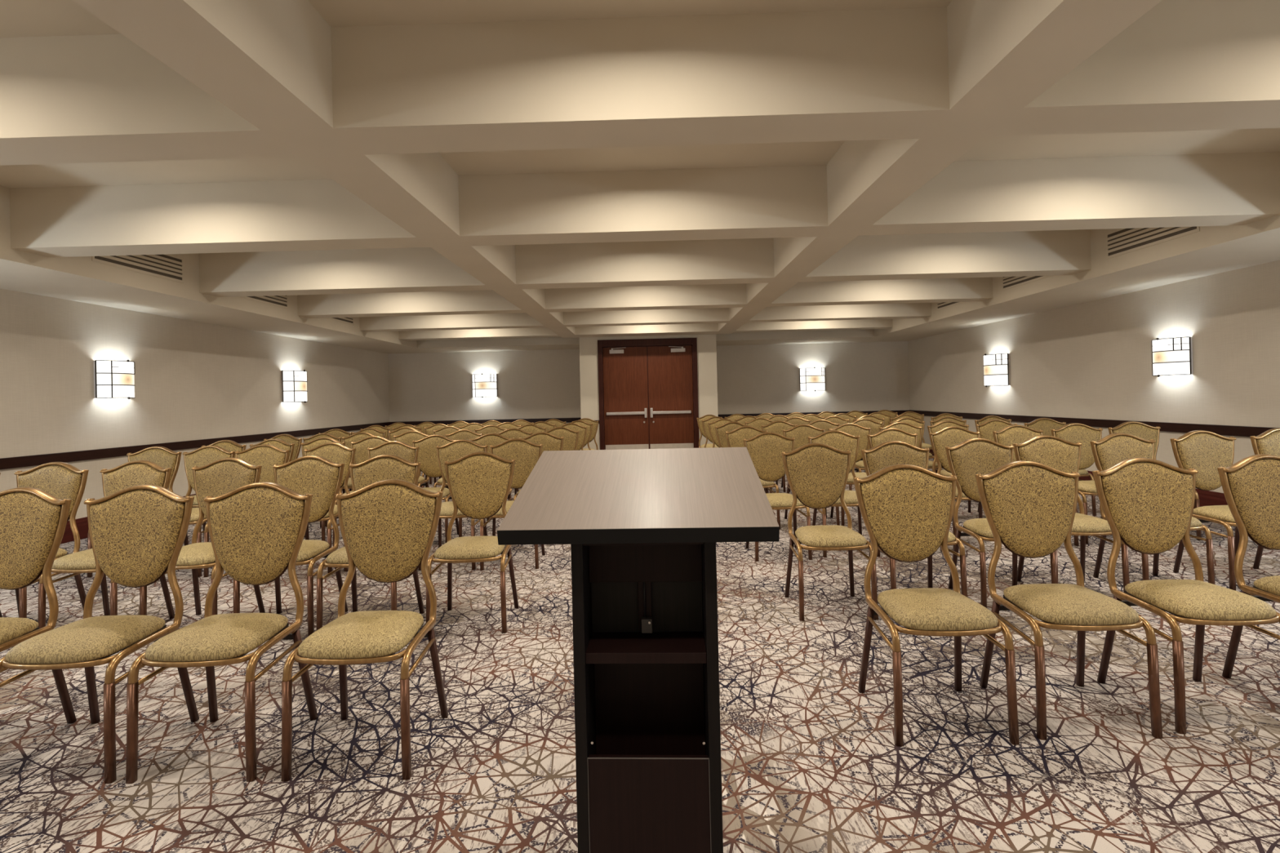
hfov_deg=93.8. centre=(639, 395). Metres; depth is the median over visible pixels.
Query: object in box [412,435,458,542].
banquet chair
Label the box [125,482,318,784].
banquet chair
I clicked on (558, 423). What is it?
banquet chair
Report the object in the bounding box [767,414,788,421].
banquet chair
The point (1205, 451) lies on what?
banquet chair
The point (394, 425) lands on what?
banquet chair
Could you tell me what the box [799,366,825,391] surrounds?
wall sconce
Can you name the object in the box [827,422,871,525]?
banquet chair
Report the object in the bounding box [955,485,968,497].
seat cushion
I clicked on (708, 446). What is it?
seat cushion
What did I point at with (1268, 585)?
seat cushion
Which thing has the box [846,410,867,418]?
banquet chair
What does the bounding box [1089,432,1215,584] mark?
banquet chair
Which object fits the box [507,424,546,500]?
banquet chair
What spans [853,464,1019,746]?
banquet chair
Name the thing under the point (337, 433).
banquet chair
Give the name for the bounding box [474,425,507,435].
banquet chair
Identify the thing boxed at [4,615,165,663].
seat cushion
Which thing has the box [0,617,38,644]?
seat cushion
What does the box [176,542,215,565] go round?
seat cushion
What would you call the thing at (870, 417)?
banquet chair
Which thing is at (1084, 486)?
seat cushion
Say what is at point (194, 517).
seat cushion
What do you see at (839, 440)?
banquet chair
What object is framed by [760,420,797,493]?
banquet chair
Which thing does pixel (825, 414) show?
banquet chair
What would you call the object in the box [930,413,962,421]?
banquet chair
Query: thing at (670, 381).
door
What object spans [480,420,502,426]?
banquet chair
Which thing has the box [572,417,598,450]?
banquet chair
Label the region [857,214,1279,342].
ceiling soffit
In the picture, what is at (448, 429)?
banquet chair
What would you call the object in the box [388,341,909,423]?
wall
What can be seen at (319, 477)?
banquet chair
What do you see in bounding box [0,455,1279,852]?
floor
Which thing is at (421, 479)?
seat cushion
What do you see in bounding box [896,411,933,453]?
banquet chair
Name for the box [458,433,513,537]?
banquet chair
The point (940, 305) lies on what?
air vent
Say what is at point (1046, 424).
banquet chair
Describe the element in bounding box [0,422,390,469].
rail
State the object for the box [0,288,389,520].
wall
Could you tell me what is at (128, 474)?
banquet chair
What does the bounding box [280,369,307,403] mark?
wall sconce
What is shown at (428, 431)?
banquet chair
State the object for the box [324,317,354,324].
air vent
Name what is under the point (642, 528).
lectern
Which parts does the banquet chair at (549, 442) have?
crown rail, backrest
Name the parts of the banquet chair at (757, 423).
backrest, crown rail, leg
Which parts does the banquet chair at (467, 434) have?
crown rail, backrest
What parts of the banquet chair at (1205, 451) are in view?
leg, backrest, crown rail, rail, seat frame, leg, leg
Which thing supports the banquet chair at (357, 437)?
on the floor
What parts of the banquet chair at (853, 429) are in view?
leg, leg, crown rail, backrest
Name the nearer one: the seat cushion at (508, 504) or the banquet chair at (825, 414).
the seat cushion at (508, 504)
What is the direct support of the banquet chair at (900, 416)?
on the floor
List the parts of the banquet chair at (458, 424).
crown rail, backrest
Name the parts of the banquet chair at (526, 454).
rail, leg, leg, seat frame, backrest, crown rail, leg, leg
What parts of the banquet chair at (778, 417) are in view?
backrest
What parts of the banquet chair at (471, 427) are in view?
crown rail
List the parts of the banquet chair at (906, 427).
crown rail, backrest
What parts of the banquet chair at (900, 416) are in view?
crown rail, backrest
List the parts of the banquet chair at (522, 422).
crown rail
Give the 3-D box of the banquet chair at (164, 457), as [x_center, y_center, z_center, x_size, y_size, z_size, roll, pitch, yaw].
[-3.943,0.890,4.702,0.435,0.948,0.435,-1,0,-1]
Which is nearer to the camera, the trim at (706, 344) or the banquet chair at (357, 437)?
the banquet chair at (357, 437)
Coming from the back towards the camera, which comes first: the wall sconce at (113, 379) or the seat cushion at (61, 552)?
the wall sconce at (113, 379)
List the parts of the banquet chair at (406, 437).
backrest, crown rail, rail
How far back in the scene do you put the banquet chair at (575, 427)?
7.71 m
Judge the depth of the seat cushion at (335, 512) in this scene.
4.58 m
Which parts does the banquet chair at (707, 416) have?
backrest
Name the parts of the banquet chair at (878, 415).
crown rail, backrest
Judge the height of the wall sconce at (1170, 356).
0.412 m
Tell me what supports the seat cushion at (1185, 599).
on the banquet chair at (1148, 504)
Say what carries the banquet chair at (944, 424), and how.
on the floor
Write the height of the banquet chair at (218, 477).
0.948 m
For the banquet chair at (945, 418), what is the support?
on the floor
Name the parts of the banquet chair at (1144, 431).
crown rail, backrest, rail, leg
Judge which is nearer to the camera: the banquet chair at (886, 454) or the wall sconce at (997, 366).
the banquet chair at (886, 454)
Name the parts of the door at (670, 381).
kick plate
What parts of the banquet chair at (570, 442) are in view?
crown rail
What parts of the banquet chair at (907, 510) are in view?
leg, rail, leg, backrest, crown rail, seat frame, leg, rail, leg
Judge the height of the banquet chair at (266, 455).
0.948 m
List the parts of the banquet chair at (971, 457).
leg, rail, backrest, crown rail, leg, seat frame, leg, leg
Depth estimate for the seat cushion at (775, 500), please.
4.53 m
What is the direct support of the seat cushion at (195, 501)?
on the banquet chair at (228, 445)
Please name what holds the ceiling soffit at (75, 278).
attached to the wall at (193, 380)
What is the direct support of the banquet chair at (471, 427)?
on the floor
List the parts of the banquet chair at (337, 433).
backrest, crown rail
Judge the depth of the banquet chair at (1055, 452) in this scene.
3.85 m
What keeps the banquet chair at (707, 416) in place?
on the floor
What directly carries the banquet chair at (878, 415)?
on the floor
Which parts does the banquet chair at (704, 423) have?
backrest, crown rail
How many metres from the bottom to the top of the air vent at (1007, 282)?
0.250 m
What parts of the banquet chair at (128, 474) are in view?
rail, leg, seat frame, leg, leg, crown rail, backrest, leg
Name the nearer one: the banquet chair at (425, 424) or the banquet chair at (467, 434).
the banquet chair at (467, 434)
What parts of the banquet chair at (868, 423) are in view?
rail, crown rail, backrest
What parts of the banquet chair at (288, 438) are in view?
crown rail, backrest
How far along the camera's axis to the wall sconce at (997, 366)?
9.25 m
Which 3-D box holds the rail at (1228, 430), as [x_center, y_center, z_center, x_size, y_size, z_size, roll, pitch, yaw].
[5.601,0.334,5.353,0.025,0.096,14.675,-1,0,1]
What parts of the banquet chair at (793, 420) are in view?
crown rail, backrest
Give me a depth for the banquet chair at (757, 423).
8.03 m
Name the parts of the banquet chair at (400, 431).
backrest, crown rail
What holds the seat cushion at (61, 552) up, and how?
on the banquet chair at (61, 480)
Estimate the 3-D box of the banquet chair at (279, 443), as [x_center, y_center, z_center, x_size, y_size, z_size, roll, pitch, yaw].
[-3.458,0.882,5.459,0.435,0.948,0.435,-1,0,3]
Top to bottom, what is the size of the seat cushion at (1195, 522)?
0.074 m
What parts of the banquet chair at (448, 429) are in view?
backrest, crown rail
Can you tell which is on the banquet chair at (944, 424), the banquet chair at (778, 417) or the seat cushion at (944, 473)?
the seat cushion at (944, 473)
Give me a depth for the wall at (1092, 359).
6.84 m
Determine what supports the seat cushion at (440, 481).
on the banquet chair at (467, 434)
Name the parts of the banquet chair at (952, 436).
leg, crown rail, backrest, seat frame, leg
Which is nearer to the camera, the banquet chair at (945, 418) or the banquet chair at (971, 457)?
the banquet chair at (971, 457)
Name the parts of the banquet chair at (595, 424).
crown rail, backrest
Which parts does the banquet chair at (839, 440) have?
leg, rail, leg, crown rail, backrest, seat frame, leg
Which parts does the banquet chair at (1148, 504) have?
leg, rail, backrest, crown rail, leg, leg, seat frame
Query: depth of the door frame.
11.22 m
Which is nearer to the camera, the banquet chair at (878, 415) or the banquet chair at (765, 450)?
the banquet chair at (765, 450)
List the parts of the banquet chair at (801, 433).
leg, crown rail, backrest, leg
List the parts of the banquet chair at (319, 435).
crown rail, backrest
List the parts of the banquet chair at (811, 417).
crown rail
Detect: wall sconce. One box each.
[93,360,135,399]
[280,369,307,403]
[471,373,497,397]
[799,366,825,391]
[982,353,1010,386]
[1151,336,1192,377]
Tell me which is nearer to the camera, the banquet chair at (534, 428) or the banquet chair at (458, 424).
the banquet chair at (534, 428)
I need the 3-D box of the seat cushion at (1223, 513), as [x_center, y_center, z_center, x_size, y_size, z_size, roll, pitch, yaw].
[3.776,0.739,3.785,0.364,0.074,0.346,-1,0,-1]
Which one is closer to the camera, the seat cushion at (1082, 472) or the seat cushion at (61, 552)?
the seat cushion at (61, 552)
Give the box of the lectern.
[497,447,779,852]
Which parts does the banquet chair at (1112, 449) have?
leg, crown rail, backrest, leg, leg, seat frame, rail, leg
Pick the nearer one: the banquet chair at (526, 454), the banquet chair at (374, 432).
the banquet chair at (526, 454)
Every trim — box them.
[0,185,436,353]
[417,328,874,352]
[578,333,718,449]
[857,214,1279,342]
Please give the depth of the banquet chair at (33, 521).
2.37 m
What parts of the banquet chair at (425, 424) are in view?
backrest, crown rail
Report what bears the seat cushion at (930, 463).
on the banquet chair at (909, 420)
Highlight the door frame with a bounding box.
[597,337,698,449]
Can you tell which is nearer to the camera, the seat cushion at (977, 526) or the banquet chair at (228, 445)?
the seat cushion at (977, 526)
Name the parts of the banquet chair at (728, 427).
backrest, crown rail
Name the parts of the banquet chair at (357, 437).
backrest, crown rail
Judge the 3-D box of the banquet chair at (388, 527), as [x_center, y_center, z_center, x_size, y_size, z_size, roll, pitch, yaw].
[-0.988,0.811,2.205,0.435,0.948,0.435,-1,0,1]
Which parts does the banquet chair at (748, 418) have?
crown rail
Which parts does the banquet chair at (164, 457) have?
leg, crown rail, backrest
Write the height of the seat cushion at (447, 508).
0.074 m
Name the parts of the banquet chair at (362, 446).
leg, backrest, crown rail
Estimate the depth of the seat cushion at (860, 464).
6.79 m
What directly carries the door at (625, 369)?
in the wall at (860, 376)
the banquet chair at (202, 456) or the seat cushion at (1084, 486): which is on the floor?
the banquet chair at (202, 456)
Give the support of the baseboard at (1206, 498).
attached to the wall at (1092, 359)
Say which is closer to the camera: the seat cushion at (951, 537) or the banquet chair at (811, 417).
the seat cushion at (951, 537)
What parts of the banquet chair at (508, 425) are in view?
crown rail, backrest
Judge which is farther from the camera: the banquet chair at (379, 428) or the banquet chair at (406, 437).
the banquet chair at (379, 428)
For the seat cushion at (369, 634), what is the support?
on the banquet chair at (388, 527)
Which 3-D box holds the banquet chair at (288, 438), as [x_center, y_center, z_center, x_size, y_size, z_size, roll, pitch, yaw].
[-3.888,0.896,6.342,0.435,0.948,0.435,-1,0,4]
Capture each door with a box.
[602,346,649,449]
[647,345,693,448]
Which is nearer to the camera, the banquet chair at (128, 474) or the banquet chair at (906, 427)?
the banquet chair at (128, 474)
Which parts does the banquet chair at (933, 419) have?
backrest, crown rail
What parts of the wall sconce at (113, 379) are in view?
glass panel, glass panel, glass panel, glass panel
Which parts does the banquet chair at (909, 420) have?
crown rail, backrest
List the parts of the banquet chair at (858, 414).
crown rail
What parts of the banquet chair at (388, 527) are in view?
leg, rail, leg, seat frame, crown rail, backrest, leg, rail, leg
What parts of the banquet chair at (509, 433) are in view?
crown rail, backrest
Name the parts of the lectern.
panel, panel, panel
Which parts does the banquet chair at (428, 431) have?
backrest, crown rail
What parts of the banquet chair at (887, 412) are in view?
crown rail, backrest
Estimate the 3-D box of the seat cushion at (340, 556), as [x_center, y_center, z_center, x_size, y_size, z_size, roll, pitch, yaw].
[-1.511,0.859,3.345,0.364,0.074,0.346,-1,0,1]
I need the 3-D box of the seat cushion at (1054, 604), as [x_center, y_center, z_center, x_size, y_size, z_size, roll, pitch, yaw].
[1.633,0.782,2.297,0.364,0.074,0.346,-1,0,1]
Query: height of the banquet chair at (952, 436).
0.948 m
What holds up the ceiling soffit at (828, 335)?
attached to the wall at (860, 376)
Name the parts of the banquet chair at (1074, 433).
crown rail, backrest, rail, leg, seat frame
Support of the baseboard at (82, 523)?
attached to the wall at (193, 380)
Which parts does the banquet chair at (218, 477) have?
leg, seat frame, leg, rail, leg, crown rail, backrest, leg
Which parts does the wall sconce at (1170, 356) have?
glass panel, glass panel, glass panel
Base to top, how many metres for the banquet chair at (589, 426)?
0.948 m
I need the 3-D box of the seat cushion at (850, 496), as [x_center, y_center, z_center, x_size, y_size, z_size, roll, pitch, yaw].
[1.609,0.793,4.733,0.364,0.074,0.346,-1,0,1]
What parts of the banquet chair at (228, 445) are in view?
leg, crown rail, backrest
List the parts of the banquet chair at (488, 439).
leg, backrest, crown rail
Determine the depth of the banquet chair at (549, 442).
5.67 m
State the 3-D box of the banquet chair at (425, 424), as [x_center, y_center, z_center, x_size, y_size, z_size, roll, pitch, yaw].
[-3.412,0.898,9.405,0.435,0.948,0.435,-1,0,3]
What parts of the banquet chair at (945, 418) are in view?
crown rail, backrest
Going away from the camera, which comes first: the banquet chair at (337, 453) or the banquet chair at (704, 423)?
the banquet chair at (337, 453)
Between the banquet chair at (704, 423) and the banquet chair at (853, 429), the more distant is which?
the banquet chair at (704, 423)
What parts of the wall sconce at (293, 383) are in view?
glass panel, glass panel, glass panel, glass panel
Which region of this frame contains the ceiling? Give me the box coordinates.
[0,0,1279,340]
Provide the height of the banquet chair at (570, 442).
0.948 m
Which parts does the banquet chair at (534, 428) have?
crown rail, backrest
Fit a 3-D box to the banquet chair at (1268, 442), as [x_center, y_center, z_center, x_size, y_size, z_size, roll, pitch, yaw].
[4.346,0.695,3.862,0.435,0.948,0.435,-1,0,1]
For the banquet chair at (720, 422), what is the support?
on the floor
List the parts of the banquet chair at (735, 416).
crown rail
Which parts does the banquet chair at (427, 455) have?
backrest, crown rail, leg, rail, leg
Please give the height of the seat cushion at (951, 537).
0.074 m
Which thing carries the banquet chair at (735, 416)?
on the floor
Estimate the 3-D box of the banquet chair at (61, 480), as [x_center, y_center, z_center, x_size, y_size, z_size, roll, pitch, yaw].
[-3.512,0.875,3.408,0.435,0.948,0.435,-1,0,0]
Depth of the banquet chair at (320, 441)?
5.67 m
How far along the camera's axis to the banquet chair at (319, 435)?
6.53 m
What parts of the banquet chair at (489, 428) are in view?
crown rail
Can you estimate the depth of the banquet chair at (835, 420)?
8.05 m
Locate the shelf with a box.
[585,631,706,663]
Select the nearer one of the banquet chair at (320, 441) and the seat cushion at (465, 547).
the seat cushion at (465, 547)
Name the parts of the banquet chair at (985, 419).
crown rail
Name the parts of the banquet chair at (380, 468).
leg, rail, seat frame, leg, crown rail, backrest, leg, leg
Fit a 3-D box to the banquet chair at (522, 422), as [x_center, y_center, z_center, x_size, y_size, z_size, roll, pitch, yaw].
[-1.910,0.863,9.422,0.435,0.948,0.435,-1,0,3]
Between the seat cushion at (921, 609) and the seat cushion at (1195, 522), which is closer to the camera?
the seat cushion at (921, 609)
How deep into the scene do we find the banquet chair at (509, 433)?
6.63 m
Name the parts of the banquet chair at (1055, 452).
leg, backrest, crown rail, leg, leg, seat frame, leg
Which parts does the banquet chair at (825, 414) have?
crown rail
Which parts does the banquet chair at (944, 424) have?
crown rail, backrest, leg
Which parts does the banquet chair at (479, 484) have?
leg, rail, leg, seat frame, crown rail, backrest, leg, rail, leg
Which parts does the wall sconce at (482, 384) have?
glass panel, glass panel, glass panel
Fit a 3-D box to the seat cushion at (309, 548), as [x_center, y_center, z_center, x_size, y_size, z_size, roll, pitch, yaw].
[-1.990,0.871,3.397,0.364,0.074,0.346,-1,0,0]
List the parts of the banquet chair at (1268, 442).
leg, crown rail, backrest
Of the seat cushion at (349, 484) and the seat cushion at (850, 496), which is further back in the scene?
the seat cushion at (349, 484)
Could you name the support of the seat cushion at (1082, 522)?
on the banquet chair at (1055, 452)
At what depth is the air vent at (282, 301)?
7.21 m
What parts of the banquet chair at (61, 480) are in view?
leg, leg, crown rail, backrest, leg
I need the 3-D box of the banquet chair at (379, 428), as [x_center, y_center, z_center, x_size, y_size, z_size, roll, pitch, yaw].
[-3.814,0.903,8.489,0.435,0.948,0.435,-1,0,-2]
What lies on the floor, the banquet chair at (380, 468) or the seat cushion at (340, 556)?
the banquet chair at (380, 468)
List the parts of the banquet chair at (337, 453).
leg, seat frame, crown rail, backrest, leg, rail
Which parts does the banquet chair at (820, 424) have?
crown rail, backrest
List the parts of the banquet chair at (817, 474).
leg, rail, leg, crown rail, backrest, seat frame, leg, rail, leg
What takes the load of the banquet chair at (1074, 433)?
on the floor
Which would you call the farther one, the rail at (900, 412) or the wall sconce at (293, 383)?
the rail at (900, 412)
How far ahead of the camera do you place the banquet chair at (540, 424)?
8.62 m
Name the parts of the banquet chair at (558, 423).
crown rail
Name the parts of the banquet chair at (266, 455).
leg, rail, crown rail, backrest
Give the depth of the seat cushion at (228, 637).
2.06 m
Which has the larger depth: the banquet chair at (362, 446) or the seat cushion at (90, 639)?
the banquet chair at (362, 446)
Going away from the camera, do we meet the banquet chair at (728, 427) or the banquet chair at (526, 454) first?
the banquet chair at (526, 454)
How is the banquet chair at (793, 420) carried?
on the floor
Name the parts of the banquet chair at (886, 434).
crown rail, backrest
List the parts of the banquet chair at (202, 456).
leg, seat frame, leg, rail, crown rail, backrest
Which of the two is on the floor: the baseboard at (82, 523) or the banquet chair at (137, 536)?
the banquet chair at (137, 536)
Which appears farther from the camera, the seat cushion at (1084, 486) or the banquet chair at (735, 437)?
the banquet chair at (735, 437)
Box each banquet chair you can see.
[0,484,199,783]
[0,487,76,724]
[13,462,88,617]
[37,460,174,628]
[87,446,182,577]
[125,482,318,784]
[139,457,265,615]
[182,445,235,577]
[191,440,246,537]
[203,444,289,577]
[233,455,347,636]
[249,438,294,462]
[263,434,302,461]
[280,479,448,782]
[300,437,345,541]
[302,433,341,527]
[303,442,355,573]
[315,454,424,631]
[318,428,351,491]
[324,431,379,526]
[333,435,391,546]
[343,440,418,572]
[349,425,390,477]
[349,427,386,476]
[385,422,405,439]
[388,426,422,487]
[391,424,421,431]
[393,431,431,487]
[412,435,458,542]
[413,422,440,484]
[418,439,488,570]
[421,426,461,488]
[424,423,447,488]
[426,451,519,633]
[433,429,483,501]
[440,421,473,477]
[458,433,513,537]
[459,422,484,431]
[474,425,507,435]
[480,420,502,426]
[480,438,545,570]
[486,428,532,520]
[496,422,522,492]
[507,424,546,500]
[511,419,533,426]
[513,431,564,500]
[532,421,555,431]
[543,426,579,450]
[544,418,566,427]
[554,422,586,450]
[563,420,592,449]
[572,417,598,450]
[696,414,722,448]
[702,416,725,448]
[707,418,739,447]
[715,422,751,447]
[724,413,744,421]
[724,426,780,528]
[734,415,756,425]
[742,431,812,561]
[744,417,785,492]
[754,413,773,418]
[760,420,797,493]
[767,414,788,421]
[781,417,811,492]
[781,443,878,621]
[782,424,839,525]
[783,412,805,417]
[800,413,825,422]
[807,430,880,557]
[808,419,852,490]
[816,411,836,418]
[823,416,860,472]
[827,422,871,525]
[833,413,856,422]
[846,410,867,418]
[846,418,882,485]
[853,415,884,472]
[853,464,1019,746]
[860,440,967,597]
[862,412,891,472]
[866,427,942,551]
[875,409,897,418]
[879,422,922,448]
[888,417,942,473]
[889,414,935,470]
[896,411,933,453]
[927,420,970,521]
[928,426,1005,548]
[929,416,966,472]
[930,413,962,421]
[945,438,1057,608]
[974,415,1011,425]
[974,461,1162,740]
[975,419,1017,512]
[992,424,1079,546]
[1013,435,1129,592]
[1024,417,1096,515]
[1050,422,1102,543]
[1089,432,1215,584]
[1092,457,1279,734]
[1107,421,1201,540]
[1169,430,1239,591]
[1217,454,1279,678]
[1249,427,1279,568]
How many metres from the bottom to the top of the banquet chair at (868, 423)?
0.948 m
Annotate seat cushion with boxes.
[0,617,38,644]
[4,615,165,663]
[52,548,95,569]
[55,547,66,558]
[144,613,288,662]
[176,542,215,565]
[189,507,207,521]
[191,495,198,505]
[296,539,328,561]
[297,610,423,658]
[322,504,337,518]
[326,546,348,564]
[342,477,351,487]
[417,475,424,483]
[423,487,449,497]
[434,536,505,559]
[437,477,447,483]
[440,501,464,515]
[494,500,514,515]
[700,443,718,448]
[759,478,773,486]
[765,493,803,506]
[795,524,866,546]
[835,490,857,504]
[846,471,866,482]
[855,460,864,468]
[877,587,998,631]
[919,443,932,448]
[928,460,937,466]
[939,469,951,476]
[947,531,955,542]
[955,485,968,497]
[963,518,993,537]
[1003,583,1139,625]
[1071,512,1111,532]
[1078,469,1088,475]
[1078,480,1097,493]
[1124,579,1275,620]
[1190,516,1201,527]
[1192,505,1235,523]
[1253,575,1279,595]
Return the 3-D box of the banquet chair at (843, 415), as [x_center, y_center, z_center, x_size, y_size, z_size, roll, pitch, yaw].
[3.102,0.746,8.955,0.435,0.948,0.435,-1,0,0]
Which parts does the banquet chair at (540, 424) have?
crown rail, backrest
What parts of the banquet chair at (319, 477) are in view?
leg, leg, seat frame, crown rail, backrest, leg, rail, leg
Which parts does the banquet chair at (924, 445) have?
crown rail, backrest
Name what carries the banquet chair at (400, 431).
on the floor
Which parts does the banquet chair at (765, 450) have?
leg, leg, crown rail, backrest, seat frame, leg, rail, leg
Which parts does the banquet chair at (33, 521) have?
rail, backrest, crown rail, leg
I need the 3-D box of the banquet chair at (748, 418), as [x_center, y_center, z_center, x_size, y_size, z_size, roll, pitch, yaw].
[1.637,0.779,8.791,0.435,0.948,0.435,-1,0,1]
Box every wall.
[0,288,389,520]
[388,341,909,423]
[907,259,1279,493]
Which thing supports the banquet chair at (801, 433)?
on the floor
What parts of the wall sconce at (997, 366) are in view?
glass panel, glass panel, glass panel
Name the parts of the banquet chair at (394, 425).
crown rail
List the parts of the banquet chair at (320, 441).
backrest, crown rail, leg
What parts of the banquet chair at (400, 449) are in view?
leg, crown rail, backrest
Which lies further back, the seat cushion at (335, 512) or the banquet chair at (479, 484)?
the seat cushion at (335, 512)
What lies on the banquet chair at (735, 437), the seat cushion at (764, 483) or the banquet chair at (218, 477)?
the seat cushion at (764, 483)
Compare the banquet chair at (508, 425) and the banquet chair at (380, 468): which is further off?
the banquet chair at (508, 425)
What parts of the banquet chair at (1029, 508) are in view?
leg, rail, crown rail, backrest, leg, leg, seat frame, rail, leg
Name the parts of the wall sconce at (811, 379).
glass panel, glass panel, glass panel, glass panel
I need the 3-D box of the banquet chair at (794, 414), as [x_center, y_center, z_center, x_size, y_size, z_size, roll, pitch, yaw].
[2.658,0.760,9.997,0.435,0.948,0.435,-1,0,3]
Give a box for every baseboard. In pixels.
[60,493,195,544]
[928,444,1227,508]
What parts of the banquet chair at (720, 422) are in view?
crown rail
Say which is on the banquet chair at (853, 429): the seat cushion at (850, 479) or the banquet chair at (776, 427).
the seat cushion at (850, 479)
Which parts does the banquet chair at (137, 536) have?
rail, seat frame, leg, leg, crown rail, backrest, rail, leg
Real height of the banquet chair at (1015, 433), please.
0.948 m
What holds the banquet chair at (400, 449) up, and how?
on the floor
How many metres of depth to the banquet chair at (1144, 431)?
5.20 m
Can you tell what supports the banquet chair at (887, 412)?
on the floor
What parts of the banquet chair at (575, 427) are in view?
crown rail, backrest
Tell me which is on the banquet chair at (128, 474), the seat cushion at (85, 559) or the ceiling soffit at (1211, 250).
the seat cushion at (85, 559)
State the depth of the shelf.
1.35 m
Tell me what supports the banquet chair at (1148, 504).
on the floor
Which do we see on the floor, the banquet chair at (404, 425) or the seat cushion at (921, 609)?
the banquet chair at (404, 425)
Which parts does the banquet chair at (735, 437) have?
backrest, crown rail, seat frame, rail, leg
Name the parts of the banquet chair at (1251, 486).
leg, crown rail, backrest, rail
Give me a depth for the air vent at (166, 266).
5.45 m
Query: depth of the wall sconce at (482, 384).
12.68 m
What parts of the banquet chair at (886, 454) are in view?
leg, crown rail, backrest, leg, seat frame, rail, leg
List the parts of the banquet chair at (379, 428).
crown rail, backrest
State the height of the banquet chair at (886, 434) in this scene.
0.948 m
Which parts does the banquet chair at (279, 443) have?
crown rail, backrest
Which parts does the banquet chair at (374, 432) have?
crown rail, backrest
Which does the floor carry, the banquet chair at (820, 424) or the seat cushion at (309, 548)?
the banquet chair at (820, 424)
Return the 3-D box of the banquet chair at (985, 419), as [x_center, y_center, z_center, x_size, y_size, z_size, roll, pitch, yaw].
[4.181,0.712,6.903,0.435,0.948,0.435,-1,0,1]
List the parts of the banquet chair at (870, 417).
crown rail, backrest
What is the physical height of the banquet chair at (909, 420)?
0.948 m
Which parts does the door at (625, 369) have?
kick plate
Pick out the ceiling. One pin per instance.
(419, 170)
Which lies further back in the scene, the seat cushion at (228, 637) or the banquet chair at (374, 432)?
the banquet chair at (374, 432)
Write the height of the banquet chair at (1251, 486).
0.948 m
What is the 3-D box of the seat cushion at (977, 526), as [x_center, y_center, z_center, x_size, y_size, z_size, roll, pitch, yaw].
[2.151,0.776,3.563,0.364,0.074,0.346,-1,0,1]
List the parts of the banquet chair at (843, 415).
crown rail, backrest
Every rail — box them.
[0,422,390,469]
[390,409,910,425]
[909,410,1276,436]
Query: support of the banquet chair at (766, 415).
on the floor
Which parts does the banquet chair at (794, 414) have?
backrest, crown rail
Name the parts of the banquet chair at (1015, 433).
crown rail, backrest, leg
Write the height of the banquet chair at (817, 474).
0.948 m
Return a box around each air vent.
[91,253,184,283]
[237,295,288,309]
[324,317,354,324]
[936,302,964,310]
[1001,275,1050,290]
[1105,226,1199,258]
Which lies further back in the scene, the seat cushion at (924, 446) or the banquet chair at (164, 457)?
the seat cushion at (924, 446)
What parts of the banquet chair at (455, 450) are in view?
leg, seat frame, crown rail, backrest, rail, leg, leg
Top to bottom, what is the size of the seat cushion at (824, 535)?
0.074 m
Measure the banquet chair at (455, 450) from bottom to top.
0.948 m
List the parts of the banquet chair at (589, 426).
crown rail, backrest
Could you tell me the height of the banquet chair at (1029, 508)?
0.948 m
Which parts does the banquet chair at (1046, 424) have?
backrest, crown rail, seat frame, rail, leg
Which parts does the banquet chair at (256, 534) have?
leg, rail, seat frame, leg, leg, crown rail, backrest, rail, leg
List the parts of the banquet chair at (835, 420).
crown rail, backrest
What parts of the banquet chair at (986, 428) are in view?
backrest, crown rail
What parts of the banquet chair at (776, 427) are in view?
backrest, crown rail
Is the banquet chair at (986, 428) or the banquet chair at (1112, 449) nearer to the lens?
the banquet chair at (1112, 449)

